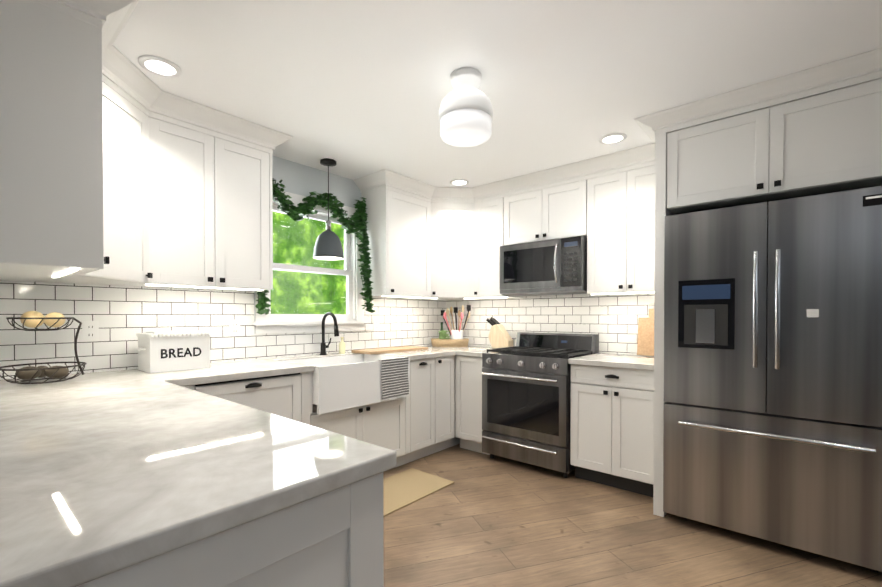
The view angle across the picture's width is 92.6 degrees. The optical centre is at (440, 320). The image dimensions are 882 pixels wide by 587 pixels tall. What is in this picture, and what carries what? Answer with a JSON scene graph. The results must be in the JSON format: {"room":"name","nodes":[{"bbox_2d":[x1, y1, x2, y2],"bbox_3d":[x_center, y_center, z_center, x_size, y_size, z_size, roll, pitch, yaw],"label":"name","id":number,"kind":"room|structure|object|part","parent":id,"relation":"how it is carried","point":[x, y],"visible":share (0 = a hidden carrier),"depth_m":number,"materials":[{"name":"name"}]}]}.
{"room":"kitchen","nodes":[
{"label":"kitchen","id":0,"kind":"room"},
{"bbox_2d":[254,155,360,333],"bbox_3d":[-2.551,-0.006,1.796,0.140,2.440,8.140,0,1,41],"label":"wall","id":1,"kind":"structure","parent":0,"point":[300,179],"depth_m":3.42,"materials":[{"name":"grey paint"}]},
{"bbox_2d":[0,0,292,290],"bbox_3d":[-1.322,-0.713,2.094,0.712,1.029,1.367,0,1,41],"label":"upper cabinet","id":2,"kind":"object","parent":1,"relation":"attached to","point":[117,167],"depth_m":2.00,"materials":[{"name":"white paint"}]},
{"bbox_2d":[9,280,223,289],"bbox_3d":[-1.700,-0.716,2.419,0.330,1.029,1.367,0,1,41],"label":"under-cabinet lights","id":3,"kind":"object","parent":2,"relation":"attached to","point":[9,280],"depth_m":2.39,"materials":[{"name":"white paint"}]},
{"bbox_2d":[52,268,653,298],"bbox_3d":[-0.127,-0.199,2.535,2.085,0.008,3.090,0,1,41],"label":"led strip","id":4,"kind":"object","parent":2,"relation":"attached to","point":[71,270],"visible":0.92,"depth_m":2.65,"materials":[{"name":"white plastic"}]},
{"bbox_2d":[0,280,445,379],"bbox_3d":[-1.104,0.030,3.369,0.008,0.515,3.572,0,1,41],"label":"wall tile","id":5,"kind":"structure","parent":1,"relation":"attached to","point":[123,315],"depth_m":2.59,"materials":[{"name":"white tile"}]},
{"bbox_2d":[82,321,98,341],"bbox_3d":[-1.962,0.061,2.358,0.006,0.115,0.072,0,1,41],"label":"electrical outlet","id":6,"kind":"object","parent":5,"relation":"attached to","point":[90,330],"visible":1,"depth_m":2.36,"materials":[{"name":"white plastic"}]},
{"bbox_2d":[229,320,239,335],"bbox_3d":[-1.447,0.054,2.958,0.006,0.115,0.072,0,1,41],"label":"electrical outlet","id":7,"kind":"object","parent":5,"relation":"attached to","point":[234,327],"visible":1,"depth_m":2.95,"materials":[{"name":"white plastic"}]},
{"bbox_2d":[373,319,378,330],"bbox_3d":[-0.605,0.045,3.941,0.006,0.115,0.072,0,1,41],"label":"electrical outlet","id":8,"kind":"object","parent":5,"relation":"attached to","point":[375,324],"visible":1,"depth_m":3.94,"materials":[{"name":"white plastic"}]},
{"bbox_2d":[253,191,368,333],"bbox_3d":[-1.056,-0.446,3.470,0.165,1.085,1.035,0,1,41],"label":"window","id":9,"kind":"structure","parent":1,"relation":"in","point":[262,323],"depth_m":3.53,"materials":[{"name":"white paint"}]},
{"bbox_2d":[255,178,374,316],"bbox_3d":[-0.955,-0.549,3.348,0.204,1.055,0.993,0,1,41],"label":"garland","id":10,"kind":"object","parent":9,"relation":"hanging from","point":[357,220],"visible":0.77,"depth_m":3.51},
{"bbox_2d":[360,172,431,298],"bbox_3d":[-0.408,-0.732,3.927,0.331,1.028,0.577,0,1,41],"label":"upper cabinet","id":11,"kind":"object","parent":1,"relation":"attached to","point":[399,210],"depth_m":3.74,"materials":[{"name":"white paint"}]},
{"bbox_2d":[432,187,475,299],"bbox_3d":[0.111,-0.735,4.061,0.318,1.027,0.319,0,1,41],"label":"upper cabinet","id":12,"kind":"object","parent":1,"relation":"attached to","point":[453,208],"depth_m":4.06,"materials":[{"name":"white paint"}]},
{"bbox_2d":[113,0,881,187],"bbox_3d":[0.486,-1.240,-0.820,8.140,0.080,8.140,0,1,41],"label":"ceiling","id":13,"kind":"structure","parent":0,"point":[354,89],"depth_m":2.01,"materials":[{"name":"white paint"}]},
{"bbox_2d":[138,55,181,77],"bbox_3d":[-1.358,-1.223,2.038,0.175,0.008,0.175,0,1,-4],"label":"recessed light","id":14,"kind":"object","parent":13,"relation":"in","point":[159,66],"depth_m":2.03,"materials":[{"name":"white paint"}]},
{"bbox_2d":[313,158,343,259],"bbox_3d":[-0.879,-0.862,3.291,0.234,0.757,0.234,0,1,41],"label":"pendant lamp","id":15,"kind":"object","parent":13,"relation":"hanging from","point":[328,245],"visible":1,"depth_m":3.23,"materials":[{"name":"black metal"}]},
{"bbox_2d":[450,179,468,185],"bbox_3d":[0.166,-1.241,3.800,0.175,0.008,0.175,0,1,-4],"label":"recessed light","id":16,"kind":"object","parent":13,"relation":"in","point":[458,182],"depth_m":3.80,"materials":[{"name":"white paint"}]},
{"bbox_2d":[439,67,492,146],"bbox_3d":[0.125,-1.073,2.125,0.272,0.312,0.272,0,1,41],"label":"ceiling light fixture","id":17,"kind":"object","parent":13,"relation":"attached to","point":[466,114],"visible":1,"depth_m":2.04,"materials":[{"name":"white glass"}]},
{"bbox_2d":[599,133,626,143],"bbox_3d":[1.167,-1.231,2.863,0.175,0.008,0.175,0,1,-4],"label":"recessed light","id":18,"kind":"object","parent":13,"relation":"in","point":[612,138],"depth_m":2.86,"materials":[{"name":"white paint"}]},
{"bbox_2d":[521,293,586,295],"bbox_3d":[3.143,-0.010,2.183,8.000,2.440,0.140,0,1,41],"label":"wall","id":19,"kind":"structure","parent":0,"point":[553,294],"depth_m":3.88,"materials":[{"name":"grey paint"}]},
{"bbox_2d":[476,184,499,298],"bbox_3d":[0.552,-0.733,4.088,0.331,1.028,0.330,0,1,41],"label":"upper cabinet","id":20,"kind":"object","parent":19,"relation":"attached to","point":[488,197],"depth_m":3.96,"materials":[{"name":"white paint"}]},
{"bbox_2d":[500,164,583,297],"bbox_3d":[0.971,-0.730,3.728,0.774,1.028,0.330,0,1,41],"label":"upper cabinet","id":21,"kind":"object","parent":19,"relation":"attached to","point":[543,206],"depth_m":3.59,"materials":[{"name":"white paint"}]},
{"bbox_2d":[500,236,586,294],"bbox_3d":[0.925,-0.452,3.680,0.756,0.430,0.457,0,1,41],"label":"microwave","id":22,"kind":"object","parent":21,"relation":"attached to","point":[555,266],"visible":1,"depth_m":3.51,"materials":[{"name":"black metal"}]},
{"bbox_2d":[446,293,653,354],"bbox_3d":[0.945,0.179,3.971,2.338,0.825,0.008,0,1,41],"label":"wall tile","id":23,"kind":"structure","parent":19,"relation":"attached to","point":[611,321],"depth_m":3.82,"materials":[{"name":"white tile"}]},
{"bbox_2d":[584,144,654,294],"bbox_3d":[1.495,-0.725,3.279,0.606,1.028,0.330,0,1,41],"label":"upper cabinet","id":24,"kind":"object","parent":19,"relation":"attached to","point":[619,190],"depth_m":3.17,"materials":[{"name":"white paint"}]},
{"bbox_2d":[664,79,881,214],"bbox_3d":[2.002,-0.908,2.539,0.990,0.460,0.790,0,1,41],"label":"upper cabinet","id":25,"kind":"object","parent":19,"relation":"attached to","point":[824,143],"depth_m":2.22,"materials":[{"name":"white paint"}]},
{"bbox_2d":[634,47,881,142],"bbox_3d":[1.968,-1.184,2.496,1.303,0.096,0.896,0,1,41],"label":"crown molding","id":26,"kind":"structure","parent":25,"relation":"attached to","point":[861,68],"depth_m":2.20,"materials":[{"name":"white paint"}]},
{"bbox_2d":[383,444,881,586],"bbox_3d":[0.486,1.270,-0.795,8.140,0.060,8.140,0,1,41],"label":"floor","id":27,"kind":"structure","parent":0,"point":[484,520],"depth_m":2.29,"materials":[{"name":"brown wood"}]},
{"bbox_2d":[144,384,199,570],"bbox_3d":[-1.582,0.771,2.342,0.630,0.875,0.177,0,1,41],"label":"base cabinet","id":28,"kind":"object","parent":27,"relation":"on","point":[185,552],"depth_m":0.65,"materials":[{"name":"white paint"}]},
{"bbox_2d":[0,369,395,586],"bbox_3d":[-1.264,0.324,1.295,2.160,0.040,1.050,0,1,41],"label":"countertop","id":29,"kind":"structure","parent":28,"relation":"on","point":[103,473],"depth_m":0.88,"materials":[{"name":"stone"}]},
{"bbox_2d":[0,311,86,383],"bbox_3d":[-1.916,0.125,2.030,0.319,0.340,0.319,0,1,41],"label":"fruit basket","id":30,"kind":"object","parent":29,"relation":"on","point":[35,320],"visible":1,"depth_m":2.01,"materials":[{"name":"black metal"}]},
{"bbox_2d":[200,372,311,550],"bbox_3d":[-1.304,0.768,2.667,0.630,0.875,0.677,0,1,41],"label":"base cabinet","id":31,"kind":"object","parent":27,"relation":"on","point":[289,396],"depth_m":2.45,"materials":[{"name":"white paint"}]},
{"bbox_2d":[282,354,411,506],"bbox_3d":[-0.779,0.747,3.225,0.700,0.906,0.975,0,1,41],"label":"base cabinet","id":32,"kind":"object","parent":27,"relation":"on","point":[347,400],"depth_m":3.00,"materials":[{"name":"white paint"}]},
{"bbox_2d":[90,345,475,384],"bbox_3d":[-0.852,0.305,3.161,0.664,0.040,3.580,0,1,41],"label":"countertop","id":33,"kind":"structure","parent":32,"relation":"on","point":[255,368],"depth_m":2.64,"materials":[{"name":"stone"}]},
{"bbox_2d":[136,330,210,372],"bbox_3d":[-1.589,0.178,2.514,0.250,0.225,0.359,0,1,41],"label":"bread box","id":34,"kind":"object","parent":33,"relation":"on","point":[163,351],"visible":1,"depth_m":2.43,"materials":[{"name":"white ceramic"}]},
{"bbox_2d":[320,312,338,354],"bbox_3d":[-0.875,0.108,3.379,0.230,0.347,0.100,0,1,41],"label":"faucet","id":35,"kind":"object","parent":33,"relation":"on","point":[324,346],"visible":1,"depth_m":3.40,"materials":[{"name":"black metal"}]},
{"bbox_2d":[339,334,344,353],"bbox_3d":[-0.830,0.199,3.536,0.052,0.163,0.052,0,1,41],"label":"soap bottle","id":36,"kind":"object","parent":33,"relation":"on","point":[342,347],"visible":1,"depth_m":3.52,"materials":[{"name":"beige plastic"}]},
{"bbox_2d":[351,346,427,354],"bbox_3d":[-0.443,0.266,3.785,0.255,0.023,0.700,0,1,41],"label":"cutting board","id":37,"kind":"object","parent":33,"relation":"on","point":[387,350],"visible":0.98,"depth_m":3.67,"materials":[{"name":"brown wood"}]},
{"bbox_2d":[431,338,468,346],"bbox_3d":[0.093,0.232,4.398,0.351,0.078,0.323,0,1,41],"label":"wicker tray","id":38,"kind":"object","parent":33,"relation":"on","point":[438,342],"visible":0.81,"depth_m":4.29,"materials":[{"name":"beige wicker"}]},
{"bbox_2d":[439,330,449,338],"bbox_3d":[0.036,0.182,4.339,0.123,0.155,0.128,0,1,41],"label":"herb plant","id":39,"kind":"object","parent":38,"relation":"on","point":[443,335],"visible":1,"depth_m":4.32,"materials":[{"name":"green plant"}]},
{"bbox_2d":[441,305,470,338],"bbox_3d":[0.146,0.049,4.418,0.274,0.419,0.271,0,1,41],"label":"utensil crock","id":40,"kind":"object","parent":38,"relation":"on","point":[456,334],"visible":0.79,"depth_m":4.40,"materials":[{"name":"white ceramic"}]},
{"bbox_2d":[486,317,512,347],"bbox_3d":[0.572,0.121,4.158,0.273,0.305,0.100,0,1,41],"label":"knife block","id":41,"kind":"object","parent":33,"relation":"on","point":[499,336],"visible":0.88,"depth_m":4.12,"materials":[{"name":"brown wood"}]},
{"bbox_3d":[0.517,0.013,4.204,0.130,0.089,0.072,0,1,41],"label":"handle","id":42,"kind":"part","parent":41,"relation":"part of","materials":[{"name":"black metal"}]},
{"bbox_3d":[-0.724,0.446,3.178,0.560,0.304,0.822,0,1,41],"label":"sink cabinetry body","id":43,"kind":"part","parent":32,"relation":"part of","materials":[{"name":"white ceramic"}]},
{"bbox_2d":[379,357,408,402],"bbox_3d":[-0.356,0.449,3.190,0.045,0.325,0.285,0,1,41],"label":"dish towel","id":44,"kind":"object","parent":32,"relation":"hanging from","point":[394,378],"visible":1,"depth_m":3.17,"materials":[{"name":"white fabric"}]},
{"bbox_2d":[383,468,453,516],"bbox_3d":[-0.358,1.197,2.902,0.435,0.010,0.895,0,1,41],"label":"mat","id":45,"kind":"object","parent":27,"relation":"on","point":[403,489],"visible":0.5,"depth_m":3.00,"materials":[{"name":"fabric"}]},
{"bbox_2d":[412,358,435,460],"bbox_3d":[-0.407,0.757,3.713,0.630,0.875,0.360,0,1,41],"label":"base cabinet","id":46,"kind":"object","parent":27,"relation":"on","point":[423,370],"depth_m":3.55,"materials":[{"name":"white paint"}]},
{"bbox_2d":[436,355,455,451],"bbox_3d":[-0.202,0.755,3.952,0.630,0.875,0.268,0,1,41],"label":"base cabinet","id":47,"kind":"object","parent":27,"relation":"on","point":[446,365],"depth_m":3.77,"materials":[{"name":"white paint"}]},
{"bbox_2d":[456,355,479,452],"bbox_3d":[0.453,0.754,3.991,0.300,0.875,0.631,0,1,41],"label":"base cabinet","id":48,"kind":"object","parent":27,"relation":"on","point":[467,367],"depth_m":3.77,"materials":[{"name":"white paint"}]},
{"bbox_2d":[456,346,494,356],"bbox_3d":[0.456,0.297,3.962,0.280,0.040,0.661,0,1,41],"label":"countertop","id":49,"kind":"structure","parent":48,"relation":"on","point":[477,352],"depth_m":3.78,"materials":[{"name":"stone"}]},
{"bbox_2d":[480,357,489,454],"bbox_3d":[0.868,0.758,3.635,0.793,0.875,0.631,0,1,41],"label":"base cabinet","id":50,"kind":"object","parent":27,"relation":"on","point":[481,367],"depth_m":3.67,"materials":[{"name":"white paint"}]},
{"bbox_2d":[482,332,598,477],"bbox_3d":[0.829,0.658,3.589,0.766,1.075,0.718,0,1,41],"label":"range","id":51,"kind":"object","parent":27,"relation":"on","point":[526,385],"visible":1,"depth_m":3.37,"materials":[{"name":"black metal"}]},
{"bbox_2d":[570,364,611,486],"bbox_3d":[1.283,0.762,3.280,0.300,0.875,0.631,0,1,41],"label":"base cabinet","id":52,"kind":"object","parent":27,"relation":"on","point":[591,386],"depth_m":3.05,"materials":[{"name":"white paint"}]},
{"bbox_2d":[568,353,664,506],"bbox_3d":[1.388,0.743,3.172,0.616,0.915,0.656,0,1,41],"label":"base cabinet","id":53,"kind":"object","parent":27,"relation":"on","point":[638,401],"depth_m":2.85,"materials":[{"name":"white paint"}]},
{"bbox_3d":[1.388,0.305,3.167,0.616,0.040,0.654,0,1,41],"label":"cabinetry top","id":54,"kind":"part","parent":53,"relation":"part of","materials":[{"name":"white stone"}]},
{"bbox_2d":[637,303,653,355],"bbox_3d":[1.653,0.072,3.305,0.200,0.415,0.063,0,1,41],"label":"cutting board","id":55,"kind":"object","parent":53,"relation":"on","point":[645,343],"visible":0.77,"depth_m":3.32,"materials":[{"name":"brown wood"}]},
{"bbox_2d":[663,186,881,571],"bbox_3d":[1.945,0.295,2.484,0.966,1.821,0.907,0,1,41],"label":"fridge","id":56,"kind":"object","parent":27,"relation":"on","point":[773,372],"visible":1,"depth_m":2.15,"materials":[{"name":"silver metal"}]},
{"label":"outside","id":57,"kind":"structure","parent":0,"visible":0},
{"bbox_2d":[271,211,345,313],"bbox_3d":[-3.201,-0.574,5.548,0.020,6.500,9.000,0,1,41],"label":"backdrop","id":58,"kind":"structure","parent":57,"point":[290,308],"depth_m":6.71,"materials":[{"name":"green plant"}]}
]}

